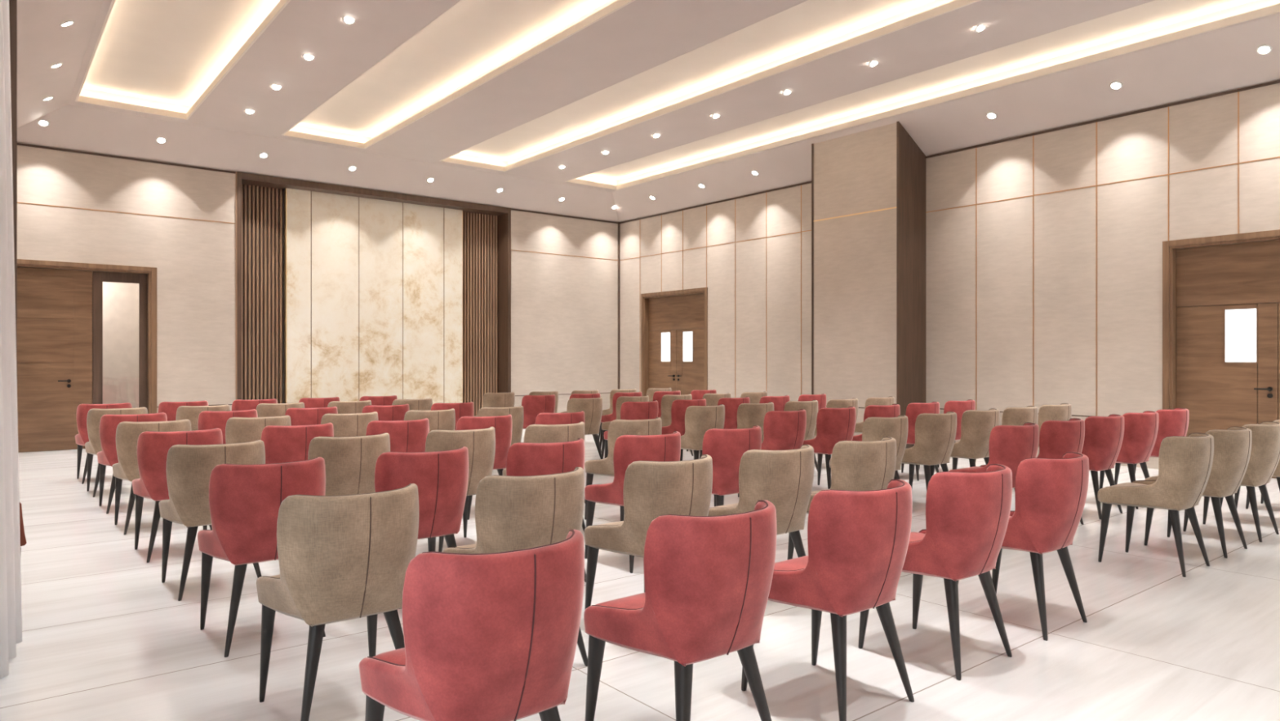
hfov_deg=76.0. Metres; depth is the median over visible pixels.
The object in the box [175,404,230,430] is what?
dining chair
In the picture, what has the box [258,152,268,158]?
recessed light
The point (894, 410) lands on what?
dining chair
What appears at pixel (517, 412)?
dining chair
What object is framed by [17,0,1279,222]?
ceiling
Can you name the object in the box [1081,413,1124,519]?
dining chair
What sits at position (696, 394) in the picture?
dining chair
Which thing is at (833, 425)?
dining chair
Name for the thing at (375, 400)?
dining chair
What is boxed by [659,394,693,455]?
dining chair
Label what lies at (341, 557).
dining chair
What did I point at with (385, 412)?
dining chair
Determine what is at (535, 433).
dining chair
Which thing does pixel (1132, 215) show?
wall
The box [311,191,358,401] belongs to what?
marble panel
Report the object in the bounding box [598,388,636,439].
dining chair
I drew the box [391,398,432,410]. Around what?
dining chair
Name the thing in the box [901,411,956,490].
dining chair
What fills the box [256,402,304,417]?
dining chair
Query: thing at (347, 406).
dining chair
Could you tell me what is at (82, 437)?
dining chair
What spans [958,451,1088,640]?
dining chair
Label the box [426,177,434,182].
recessed light
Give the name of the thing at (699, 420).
dining chair
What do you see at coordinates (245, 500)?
dining chair
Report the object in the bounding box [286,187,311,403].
marble panel
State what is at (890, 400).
dining chair
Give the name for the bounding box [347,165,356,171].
recessed light
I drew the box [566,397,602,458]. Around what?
dining chair
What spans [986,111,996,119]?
recessed light
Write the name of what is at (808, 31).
recessed ceiling light
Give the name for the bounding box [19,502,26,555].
tassel
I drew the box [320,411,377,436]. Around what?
dining chair
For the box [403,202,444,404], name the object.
marble panel
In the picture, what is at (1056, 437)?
dining chair
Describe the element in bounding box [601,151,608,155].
recessed light
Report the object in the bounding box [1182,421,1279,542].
dining chair
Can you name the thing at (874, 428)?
dining chair
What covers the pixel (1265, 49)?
recessed light
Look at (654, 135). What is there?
recessed light
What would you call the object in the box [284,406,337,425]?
dining chair
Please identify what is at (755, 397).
dining chair
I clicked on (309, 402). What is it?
dining chair
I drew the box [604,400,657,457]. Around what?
dining chair
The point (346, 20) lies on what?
recessed light
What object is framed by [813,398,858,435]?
dining chair
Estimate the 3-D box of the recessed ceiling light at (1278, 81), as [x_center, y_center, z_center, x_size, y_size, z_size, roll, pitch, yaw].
[7.440,-3.068,8.524,0.020,0.027,9.950,0,0,-39]
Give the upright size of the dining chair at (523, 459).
0.854 m
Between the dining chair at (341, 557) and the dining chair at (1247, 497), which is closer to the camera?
the dining chair at (341, 557)
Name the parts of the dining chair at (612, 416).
leg, backrest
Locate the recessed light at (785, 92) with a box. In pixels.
[782,89,791,95]
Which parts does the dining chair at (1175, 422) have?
leg, backrest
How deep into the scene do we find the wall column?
12.56 m
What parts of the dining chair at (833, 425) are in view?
leg, leg, backrest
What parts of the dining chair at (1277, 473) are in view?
leg, backrest, leg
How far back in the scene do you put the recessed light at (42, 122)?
11.47 m
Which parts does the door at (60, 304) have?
handle, sidelight frame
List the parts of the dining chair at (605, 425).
leg, backrest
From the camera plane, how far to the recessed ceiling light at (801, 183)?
14.28 m
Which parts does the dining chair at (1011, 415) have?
backrest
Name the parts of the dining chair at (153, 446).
leg, leg, backrest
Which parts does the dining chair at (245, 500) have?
leg, leg, backrest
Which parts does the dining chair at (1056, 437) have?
backrest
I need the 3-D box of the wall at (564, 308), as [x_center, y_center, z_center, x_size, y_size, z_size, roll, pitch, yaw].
[-4.943,-1.135,15.148,11.605,4.910,0.600,0,0,-39]
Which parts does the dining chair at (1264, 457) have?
leg, leg, leg, backrest, leg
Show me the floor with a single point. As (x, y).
(104, 638)
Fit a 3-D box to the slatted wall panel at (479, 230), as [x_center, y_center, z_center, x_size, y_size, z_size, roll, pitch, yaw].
[-3.267,-0.828,16.639,0.836,4.295,0.100,0,0,-39]
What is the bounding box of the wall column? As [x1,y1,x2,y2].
[813,122,896,438]
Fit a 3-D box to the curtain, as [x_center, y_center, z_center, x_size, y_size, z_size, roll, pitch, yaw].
[-2.428,-0.847,2.963,0.128,4.310,1.931,0,0,-31]
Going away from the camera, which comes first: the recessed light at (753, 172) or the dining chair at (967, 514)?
the dining chair at (967, 514)
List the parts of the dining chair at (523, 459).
backrest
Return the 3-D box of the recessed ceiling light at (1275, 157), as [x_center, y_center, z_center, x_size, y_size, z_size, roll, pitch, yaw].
[7.450,-2.240,8.532,0.014,0.012,9.950,0,0,-39]
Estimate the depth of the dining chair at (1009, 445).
5.89 m
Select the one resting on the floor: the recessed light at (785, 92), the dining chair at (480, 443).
the dining chair at (480, 443)
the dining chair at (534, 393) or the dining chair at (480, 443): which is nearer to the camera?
the dining chair at (480, 443)
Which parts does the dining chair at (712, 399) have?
backrest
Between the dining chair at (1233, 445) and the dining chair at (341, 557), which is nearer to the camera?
the dining chair at (341, 557)
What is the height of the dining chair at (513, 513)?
0.854 m
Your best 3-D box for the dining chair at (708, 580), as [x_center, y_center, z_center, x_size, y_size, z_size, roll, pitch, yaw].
[0.156,0.893,2.732,0.518,0.854,0.586,0,0,-39]
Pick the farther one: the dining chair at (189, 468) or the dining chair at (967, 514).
the dining chair at (189, 468)
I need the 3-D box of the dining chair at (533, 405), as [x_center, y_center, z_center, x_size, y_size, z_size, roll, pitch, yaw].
[-1.452,0.893,11.277,0.518,0.854,0.586,0,0,-39]
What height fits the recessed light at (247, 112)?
0.077 m
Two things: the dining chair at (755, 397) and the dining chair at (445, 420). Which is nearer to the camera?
the dining chair at (445, 420)
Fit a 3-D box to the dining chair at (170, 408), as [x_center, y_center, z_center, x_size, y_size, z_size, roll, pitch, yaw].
[-5.336,0.893,9.556,0.518,0.854,0.586,0,0,-39]
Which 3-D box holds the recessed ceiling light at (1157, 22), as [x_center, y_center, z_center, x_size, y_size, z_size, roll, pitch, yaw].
[3.771,-3.667,10.705,1.600,0.256,15.490,0,0,-39]
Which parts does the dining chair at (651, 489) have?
leg, seat, backrest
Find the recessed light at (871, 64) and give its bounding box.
[868,61,878,67]
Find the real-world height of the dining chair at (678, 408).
0.854 m
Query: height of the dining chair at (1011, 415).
0.854 m
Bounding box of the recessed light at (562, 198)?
[558,196,564,201]
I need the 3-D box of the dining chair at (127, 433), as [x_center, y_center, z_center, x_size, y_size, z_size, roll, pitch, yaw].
[-3.874,0.893,6.516,0.518,0.854,0.586,0,0,-39]
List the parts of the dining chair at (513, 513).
seat, backrest, leg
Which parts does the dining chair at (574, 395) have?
backrest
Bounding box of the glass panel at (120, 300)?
[102,281,138,408]
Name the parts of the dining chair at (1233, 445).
leg, leg, backrest, leg, leg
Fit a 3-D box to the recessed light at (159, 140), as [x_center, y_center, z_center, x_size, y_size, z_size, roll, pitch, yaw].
[-7.232,-3.324,12.382,0.140,0.077,0.126,0,0,-39]
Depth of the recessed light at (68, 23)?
8.23 m
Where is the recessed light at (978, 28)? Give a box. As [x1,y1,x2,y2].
[974,25,986,32]
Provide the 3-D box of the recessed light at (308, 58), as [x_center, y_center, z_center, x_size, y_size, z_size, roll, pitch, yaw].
[-3.855,-3.537,9.542,0.140,0.077,0.126,0,0,-39]
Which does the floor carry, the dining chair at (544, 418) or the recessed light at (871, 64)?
the dining chair at (544, 418)
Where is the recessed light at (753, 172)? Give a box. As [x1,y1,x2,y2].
[751,170,759,175]
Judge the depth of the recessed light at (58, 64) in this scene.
9.40 m
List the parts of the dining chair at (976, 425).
leg, leg, leg, backrest, leg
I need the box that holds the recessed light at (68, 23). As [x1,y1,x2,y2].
[59,20,74,26]
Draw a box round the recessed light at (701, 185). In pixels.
[697,183,705,188]
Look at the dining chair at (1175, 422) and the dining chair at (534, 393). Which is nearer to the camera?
the dining chair at (1175, 422)
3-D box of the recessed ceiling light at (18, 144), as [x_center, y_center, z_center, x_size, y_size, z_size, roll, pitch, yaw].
[-7.826,-3.068,12.430,3.105,0.027,0.020,0,0,-39]
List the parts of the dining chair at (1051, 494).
leg, leg, backrest, leg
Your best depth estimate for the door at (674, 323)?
17.05 m
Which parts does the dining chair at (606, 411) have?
backrest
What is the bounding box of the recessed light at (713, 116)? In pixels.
[711,114,719,119]
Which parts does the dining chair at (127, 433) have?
leg, leg, backrest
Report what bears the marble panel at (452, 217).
attached to the wall at (564, 308)
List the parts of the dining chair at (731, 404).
backrest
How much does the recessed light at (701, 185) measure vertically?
0.077 m
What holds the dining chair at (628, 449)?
on the floor
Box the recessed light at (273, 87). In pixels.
[270,84,282,90]
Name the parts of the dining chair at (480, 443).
leg, backrest, leg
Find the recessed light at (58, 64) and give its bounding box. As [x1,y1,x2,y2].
[49,62,62,68]
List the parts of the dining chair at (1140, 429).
leg, leg, backrest, leg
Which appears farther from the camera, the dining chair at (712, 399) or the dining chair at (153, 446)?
the dining chair at (712, 399)
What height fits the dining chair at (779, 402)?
0.854 m
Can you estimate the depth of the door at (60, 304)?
12.06 m
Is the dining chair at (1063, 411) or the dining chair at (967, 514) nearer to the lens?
the dining chair at (967, 514)
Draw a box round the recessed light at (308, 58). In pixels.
[302,54,315,61]
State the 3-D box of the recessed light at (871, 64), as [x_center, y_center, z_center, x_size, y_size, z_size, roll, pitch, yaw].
[2.782,-3.537,9.749,0.140,0.077,0.126,0,0,-39]
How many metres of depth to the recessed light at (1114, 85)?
9.92 m
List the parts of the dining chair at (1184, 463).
leg, leg, seat, backrest, leg, leg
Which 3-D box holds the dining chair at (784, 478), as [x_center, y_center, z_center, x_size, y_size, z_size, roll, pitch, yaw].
[0.664,0.893,4.546,0.518,0.854,0.586,0,0,-39]
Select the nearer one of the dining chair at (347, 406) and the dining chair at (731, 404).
the dining chair at (347, 406)
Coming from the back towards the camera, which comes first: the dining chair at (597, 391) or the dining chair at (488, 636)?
the dining chair at (597, 391)
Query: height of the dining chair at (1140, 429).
0.854 m
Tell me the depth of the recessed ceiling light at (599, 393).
17.50 m
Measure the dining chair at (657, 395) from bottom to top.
0.854 m
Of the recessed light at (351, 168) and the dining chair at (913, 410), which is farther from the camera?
the recessed light at (351, 168)
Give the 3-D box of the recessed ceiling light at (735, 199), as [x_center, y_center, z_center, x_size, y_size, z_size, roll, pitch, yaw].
[1.810,-0.885,15.539,0.015,4.410,0.012,0,0,-39]
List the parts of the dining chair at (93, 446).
leg, leg, backrest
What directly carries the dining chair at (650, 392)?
on the floor
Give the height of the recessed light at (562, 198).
0.077 m
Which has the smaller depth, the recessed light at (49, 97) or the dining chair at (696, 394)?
the recessed light at (49, 97)
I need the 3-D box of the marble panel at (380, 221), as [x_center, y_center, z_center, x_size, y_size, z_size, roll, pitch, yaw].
[-4.828,-0.828,15.241,0.822,4.296,0.100,0,0,-39]
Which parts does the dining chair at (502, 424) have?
leg, backrest, leg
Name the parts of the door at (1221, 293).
transom panel, vision pane, handle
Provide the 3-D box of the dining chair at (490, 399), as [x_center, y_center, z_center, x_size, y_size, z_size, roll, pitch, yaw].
[-2.138,0.893,12.130,0.518,0.854,0.586,0,0,-39]
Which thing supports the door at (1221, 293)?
in the wall at (1132, 215)
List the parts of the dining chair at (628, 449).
leg, leg, backrest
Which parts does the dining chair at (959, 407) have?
backrest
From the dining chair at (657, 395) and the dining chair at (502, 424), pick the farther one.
the dining chair at (657, 395)
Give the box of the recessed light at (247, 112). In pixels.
[244,109,254,115]
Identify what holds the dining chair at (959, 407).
on the floor
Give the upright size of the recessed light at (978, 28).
0.077 m
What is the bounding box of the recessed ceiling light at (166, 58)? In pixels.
[75,0,290,119]
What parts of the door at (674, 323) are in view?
vision pane, transom panel, vision pane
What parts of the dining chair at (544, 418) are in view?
backrest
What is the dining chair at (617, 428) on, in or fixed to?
on the floor
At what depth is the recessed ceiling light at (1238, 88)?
9.32 m
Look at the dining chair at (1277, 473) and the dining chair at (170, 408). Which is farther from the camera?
the dining chair at (170, 408)
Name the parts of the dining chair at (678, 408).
leg, backrest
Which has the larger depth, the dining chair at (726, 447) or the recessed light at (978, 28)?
the recessed light at (978, 28)
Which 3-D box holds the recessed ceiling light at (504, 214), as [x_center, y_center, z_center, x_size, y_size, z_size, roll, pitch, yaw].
[-4.764,-0.882,15.209,5.100,4.405,0.530,0,0,-39]
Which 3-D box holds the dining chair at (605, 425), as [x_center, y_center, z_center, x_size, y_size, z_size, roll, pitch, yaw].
[-0.168,0.893,10.905,0.518,0.854,0.586,0,0,-39]
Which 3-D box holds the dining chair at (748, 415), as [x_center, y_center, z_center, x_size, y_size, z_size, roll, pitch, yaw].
[1.205,0.893,9.198,0.518,0.854,0.586,0,0,-39]
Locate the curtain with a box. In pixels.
[0,0,22,677]
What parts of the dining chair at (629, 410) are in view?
leg, backrest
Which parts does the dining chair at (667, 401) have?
backrest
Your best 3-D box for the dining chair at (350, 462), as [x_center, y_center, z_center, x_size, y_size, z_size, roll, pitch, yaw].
[-1.903,0.893,5.291,0.518,0.854,0.586,0,0,-39]
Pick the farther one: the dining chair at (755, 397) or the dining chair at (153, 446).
the dining chair at (755, 397)
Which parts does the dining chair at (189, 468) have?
leg, leg, backrest, leg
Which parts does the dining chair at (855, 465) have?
leg, seat, backrest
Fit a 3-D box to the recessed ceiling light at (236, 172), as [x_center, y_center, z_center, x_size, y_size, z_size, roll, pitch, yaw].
[-6.605,-0.880,13.413,0.019,4.400,0.020,0,0,-39]
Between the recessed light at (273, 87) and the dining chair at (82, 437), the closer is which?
the dining chair at (82, 437)
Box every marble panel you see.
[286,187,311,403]
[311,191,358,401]
[359,197,402,399]
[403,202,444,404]
[444,208,462,403]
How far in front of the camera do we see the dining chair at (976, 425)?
7.72 m
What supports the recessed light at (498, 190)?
in the ceiling
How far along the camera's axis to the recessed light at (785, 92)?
10.80 m
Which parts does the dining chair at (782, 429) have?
backrest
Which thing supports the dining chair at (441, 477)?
on the floor
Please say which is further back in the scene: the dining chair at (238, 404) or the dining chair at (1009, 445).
the dining chair at (238, 404)
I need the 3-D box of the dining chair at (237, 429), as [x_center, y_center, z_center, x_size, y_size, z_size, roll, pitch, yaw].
[-3.277,0.893,6.997,0.518,0.854,0.586,0,0,-39]
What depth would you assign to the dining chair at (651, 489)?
3.82 m
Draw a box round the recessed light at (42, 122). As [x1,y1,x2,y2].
[37,119,49,126]
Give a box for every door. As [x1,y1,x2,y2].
[17,258,156,452]
[640,287,707,395]
[1162,229,1279,478]
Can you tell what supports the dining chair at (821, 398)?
on the floor
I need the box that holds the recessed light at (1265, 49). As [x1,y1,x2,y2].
[1256,44,1272,54]
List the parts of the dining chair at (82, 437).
leg, leg, backrest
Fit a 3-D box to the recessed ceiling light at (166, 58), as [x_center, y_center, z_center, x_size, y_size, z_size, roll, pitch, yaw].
[-2.426,-3.667,5.717,1.670,0.256,15.490,0,0,-39]
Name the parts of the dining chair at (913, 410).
leg, leg, backrest, leg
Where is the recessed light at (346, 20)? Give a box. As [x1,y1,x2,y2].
[342,16,355,24]
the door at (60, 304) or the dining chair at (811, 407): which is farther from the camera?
the door at (60, 304)
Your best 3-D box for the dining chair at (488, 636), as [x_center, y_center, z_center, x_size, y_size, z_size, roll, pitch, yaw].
[-0.441,0.893,2.251,0.518,0.854,0.586,0,0,-39]
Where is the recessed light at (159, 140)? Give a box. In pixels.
[155,137,166,143]
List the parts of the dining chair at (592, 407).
backrest, leg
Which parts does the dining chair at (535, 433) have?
backrest, leg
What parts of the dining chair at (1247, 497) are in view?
leg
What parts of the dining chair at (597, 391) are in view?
backrest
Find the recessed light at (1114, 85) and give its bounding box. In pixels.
[1109,81,1122,89]
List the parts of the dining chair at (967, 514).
leg, seat, leg, leg, backrest, leg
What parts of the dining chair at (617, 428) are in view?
leg, leg, backrest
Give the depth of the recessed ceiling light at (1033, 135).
11.14 m
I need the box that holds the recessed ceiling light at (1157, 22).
[564,0,1279,190]
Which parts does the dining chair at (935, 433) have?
leg, leg, backrest, leg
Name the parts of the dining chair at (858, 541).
leg, seat, leg, leg, backrest, leg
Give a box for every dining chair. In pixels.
[75,402,132,484]
[84,406,147,497]
[97,412,167,513]
[112,418,191,534]
[132,427,222,562]
[158,400,208,421]
[159,440,265,600]
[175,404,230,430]
[197,408,257,444]
[197,456,325,657]
[225,414,291,444]
[231,398,277,410]
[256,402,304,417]
[256,483,418,720]
[261,422,333,463]
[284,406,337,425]
[298,396,339,408]
[307,432,390,495]
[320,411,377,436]
[327,400,371,413]
[359,395,397,404]
[359,528,584,720]
[361,404,408,420]
[365,417,429,452]
[374,446,468,551]
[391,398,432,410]
[404,408,455,431]
[425,426,495,551]
[431,401,474,430]
[442,466,587,666]
[456,413,511,519]
[475,391,515,416]
[477,405,524,444]
[502,421,586,532]
[506,437,586,582]
[521,394,555,429]
[528,391,558,413]
[534,410,585,503]
[560,389,599,443]
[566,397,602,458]
[569,392,601,452]
[583,499,776,720]
[584,417,662,520]
[584,431,680,573]
[584,453,712,609]
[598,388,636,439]
[600,391,642,447]
[601,395,648,458]
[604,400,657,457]
[646,387,671,401]
[653,390,680,417]
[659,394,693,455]
[661,398,706,460]
[680,404,724,459]
[686,392,731,451]
[690,389,716,399]
[699,396,750,458]
[702,425,761,506]
[707,444,814,556]
[737,401,773,443]
[737,408,806,497]
[740,391,767,403]
[741,479,914,720]
[759,395,790,410]
[783,400,817,471]
[787,435,896,559]
[798,393,826,411]
[802,406,856,488]
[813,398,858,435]
[829,414,908,487]
[852,404,900,440]
[853,395,894,432]
[857,463,1012,679]
[901,401,939,480]
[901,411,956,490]
[918,399,975,466]
[930,408,999,477]
[949,422,1039,488]
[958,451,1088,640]
[975,405,1037,460]
[1036,417,1084,524]
[1038,403,1071,447]
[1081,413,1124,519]
[1097,432,1213,577]
[1099,410,1158,508]
[1114,407,1189,484]
[1144,426,1252,558]
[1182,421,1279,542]
[1220,419,1279,507]
[1245,493,1263,508]
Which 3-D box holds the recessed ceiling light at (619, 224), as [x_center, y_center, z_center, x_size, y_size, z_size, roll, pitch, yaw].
[-0.471,-0.885,18.340,0.035,4.410,0.035,0,0,-39]
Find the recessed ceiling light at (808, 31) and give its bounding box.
[440,0,982,171]
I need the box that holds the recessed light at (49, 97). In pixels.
[41,96,53,101]
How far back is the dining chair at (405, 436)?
6.39 m
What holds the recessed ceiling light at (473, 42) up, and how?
attached to the ceiling
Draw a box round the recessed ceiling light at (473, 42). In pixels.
[280,0,635,148]
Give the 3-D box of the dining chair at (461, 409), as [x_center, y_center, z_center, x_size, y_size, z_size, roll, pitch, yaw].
[-2.172,0.893,9.291,0.518,0.854,0.586,0,0,-39]
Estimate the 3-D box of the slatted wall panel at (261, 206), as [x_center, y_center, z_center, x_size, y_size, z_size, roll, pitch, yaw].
[-6.512,-0.828,14.027,0.756,4.295,0.100,0,0,-39]
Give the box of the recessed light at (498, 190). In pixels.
[496,187,503,192]
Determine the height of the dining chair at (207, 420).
0.854 m
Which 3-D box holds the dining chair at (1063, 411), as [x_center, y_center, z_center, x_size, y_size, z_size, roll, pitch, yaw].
[4.370,0.893,8.934,0.518,0.854,0.586,0,0,-39]
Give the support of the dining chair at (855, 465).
on the floor
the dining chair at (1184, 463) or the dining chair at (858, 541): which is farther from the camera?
the dining chair at (1184, 463)
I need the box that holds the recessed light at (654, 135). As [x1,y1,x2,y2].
[652,133,660,138]
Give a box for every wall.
[17,142,617,413]
[620,80,1279,469]
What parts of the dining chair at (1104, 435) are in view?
leg, backrest, leg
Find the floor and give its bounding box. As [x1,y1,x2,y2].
[0,428,1279,720]
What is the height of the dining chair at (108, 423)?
0.854 m
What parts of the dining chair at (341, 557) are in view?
leg, seat, leg, backrest, leg, leg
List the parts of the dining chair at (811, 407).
backrest, leg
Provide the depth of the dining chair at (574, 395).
11.50 m
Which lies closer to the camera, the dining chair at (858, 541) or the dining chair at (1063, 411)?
the dining chair at (858, 541)
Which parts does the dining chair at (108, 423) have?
leg, leg, backrest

